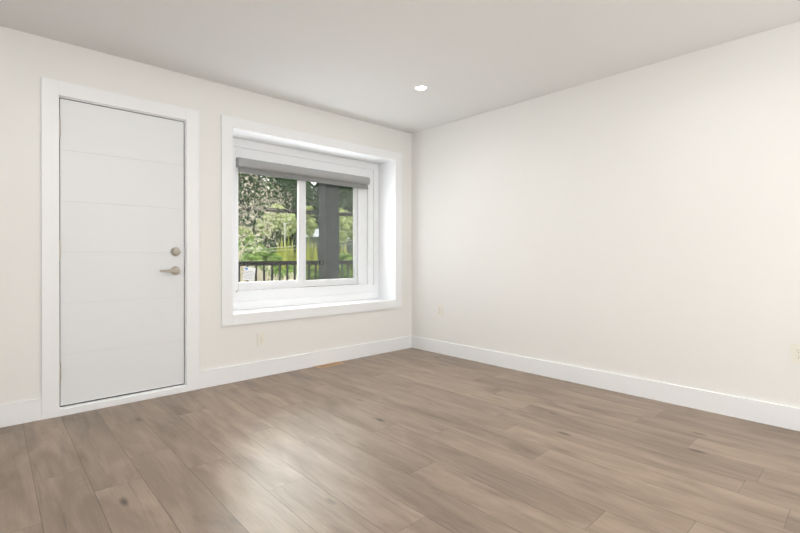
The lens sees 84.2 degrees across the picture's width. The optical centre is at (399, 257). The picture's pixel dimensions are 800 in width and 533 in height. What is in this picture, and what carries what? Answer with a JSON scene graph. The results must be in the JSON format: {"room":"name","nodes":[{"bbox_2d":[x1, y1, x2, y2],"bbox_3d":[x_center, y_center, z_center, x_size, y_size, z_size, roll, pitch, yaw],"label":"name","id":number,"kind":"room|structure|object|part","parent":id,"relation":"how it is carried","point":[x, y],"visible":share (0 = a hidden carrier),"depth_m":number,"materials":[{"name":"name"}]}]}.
{"room":"empty living room","nodes":[
{"label":"empty living room","id":0,"kind":"room"},
{"bbox_2d":[0,26,411,404],"bbox_3d":[-1.762,-0.191,3.623,5.600,2.460,0.400,0,0,-43],"label":"wall","id":1,"kind":"structure","parent":0,"point":[28,61],"depth_m":3.39,"materials":[{"name":"white paint"}]},
{"bbox_2d":[0,398,41,427],"bbox_3d":[-2.831,0.974,2.353,1.443,0.137,0.017,0,0,-43],"label":"baseboard","id":2,"kind":"structure","parent":1,"relation":"attached to","point":[16,413],"depth_m":2.77,"materials":[{"name":"white wood"}]},
{"bbox_2d":[41,77,198,419],"bbox_3d":[-1.991,-0.057,3.221,0.970,2.195,0.160,0,0,-43],"label":"door frame","id":3,"kind":"structure","parent":1,"relation":"attached to","point":[52,90],"depth_m":2.97,"materials":[{"name":"white wood"}]},
{"bbox_2d":[59,98,184,406],"bbox_3d":[-1.955,-0.033,3.172,0.781,2.042,0.100,0,0,-43],"label":"door","id":4,"kind":"structure","parent":1,"relation":"in","point":[59,260],"depth_m":3.07,"materials":[{"name":"white wood"}]},
{"bbox_3d":[-2.241,-0.047,2.916,0.013,1.731,0.020,0,0,-43],"label":"door hinges","id":5,"kind":"part","parent":4,"relation":"part of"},
{"bbox_3d":[-1.725,0.028,3.361,0.182,0.213,0.064,0,0,-43],"label":"door mounting hardware","id":6,"kind":"part","parent":4,"relation":"part of","materials":[{"name":"silver metal"}]},
{"bbox_2d":[257,332,264,346],"bbox_3d":[-1.209,0.714,3.860,0.072,0.119,0.007,0,0,-43],"label":"outlet","id":7,"kind":"object","parent":1,"relation":"attached to","point":[261,339],"visible":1,"depth_m":3.86,"materials":[{"name":"white plastic"}]},
{"bbox_2d":[199,335,411,388],"bbox_3d":[-0.735,0.970,4.293,2.327,0.137,0.017,0,0,-43],"label":"baseboard","id":8,"kind":"structure","parent":1,"relation":"attached to","point":[230,374],"depth_m":4.07,"materials":[{"name":"white wood"}]},
{"bbox_2d":[221,115,401,326],"bbox_3d":[-0.880,-0.301,4.467,2.005,1.727,0.479,0,0,-43],"label":"window unit","id":9,"kind":"structure","parent":1,"relation":"in","point":[359,178],"depth_m":4.47,"materials":[{"name":"white plastic"}]},
{"bbox_3d":[-0.997,-0.317,4.497,1.343,1.109,0.038,0,0,-43],"label":"glass","id":10,"kind":"part","parent":9,"relation":"part of","materials":[{"name":"clear glass"}]},
{"bbox_2d":[0,348,799,532],"bbox_3d":[0.242,1.169,1.461,5.600,0.250,6.300,0,0,-43],"label":"floor","id":11,"kind":"structure","parent":0,"point":[411,440],"depth_m":2.27,"materials":[{"name":"laminate"}]},
{"bbox_2d":[314,362,344,368],"bbox_3d":[-0.677,1.036,4.265,0.290,0.004,0.104,0,0,-43],"label":"floor vent","id":12,"kind":"object","parent":11,"relation":"in","point":[328,365],"visible":1,"depth_m":4.25,"materials":[{"name":"beige wood"}]},
{"bbox_2d":[0,0,799,133],"bbox_3d":[0.242,-1.541,1.455,5.600,0.250,6.300,0,0,-43],"label":"ceiling","id":13,"kind":"structure","parent":0,"point":[376,62],"depth_m":2.90,"materials":[{"name":"white paint"}]},
{"bbox_2d":[414,85,427,90],"bbox_3d":[0.173,-1.419,3.709,0.120,0.004,0.120,0,0,-43],"label":"recessed light","id":14,"kind":"object","parent":13,"relation":"in","point":[420,87],"visible":1,"depth_m":3.70,"materials":[{"name":"white"}]},
{"bbox_2d":[412,21,799,407],"bbox_3d":[2.286,-0.189,3.077,0.400,2.460,5.900,0,0,-43],"label":"wall","id":15,"kind":"structure","parent":0,"point":[643,222],"depth_m":3.34,"materials":[{"name":"white paint"}]},
{"bbox_2d":[437,305,442,316],"bbox_3d":[0.431,0.578,4.784,0.007,0.119,0.072,0,0,-43],"label":"electrical outlet","id":16,"kind":"object","parent":15,"relation":"attached to","point":[440,310],"visible":1,"depth_m":4.78,"materials":[{"name":"white plastic"}]},
{"bbox_2d":[412,336,799,430],"bbox_3d":[1.998,0.972,3.085,0.016,0.137,5.500,0,0,-43],"label":"baseboard","id":17,"kind":"structure","parent":15,"relation":"attached to","point":[758,411],"depth_m":3.32,"materials":[{"name":"white wood"}]},
{"bbox_2d":[791,343,799,363],"bbox_3d":[2.395,0.579,2.662,0.007,0.119,0.072,0,0,-43],"label":"electrical outlet","id":18,"kind":"object","parent":15,"relation":"attached to","point":[795,352],"visible":1,"depth_m":2.67,"materials":[{"name":"white plastic"}]},
{"label":"outside","id":19,"kind":"structure","parent":0,"visible":0},
{"bbox_2d":[238,168,353,290],"bbox_3d":[-58.254,-18.531,141.783,400.000,44.187,320.000,0,0,-43],"label":"garden","id":20,"kind":"object","parent":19,"point":[271,242],"depth_m":25.02,"materials":[{"name":"green plant"}]},
{"bbox_3d":[-1.428,0.516,6.386,7.360,0.955,0.080,0,0,-43],"label":"railing","id":21,"kind":"part","parent":20,"relation":"part of","materials":[{"name":"black metal"}]}
]}

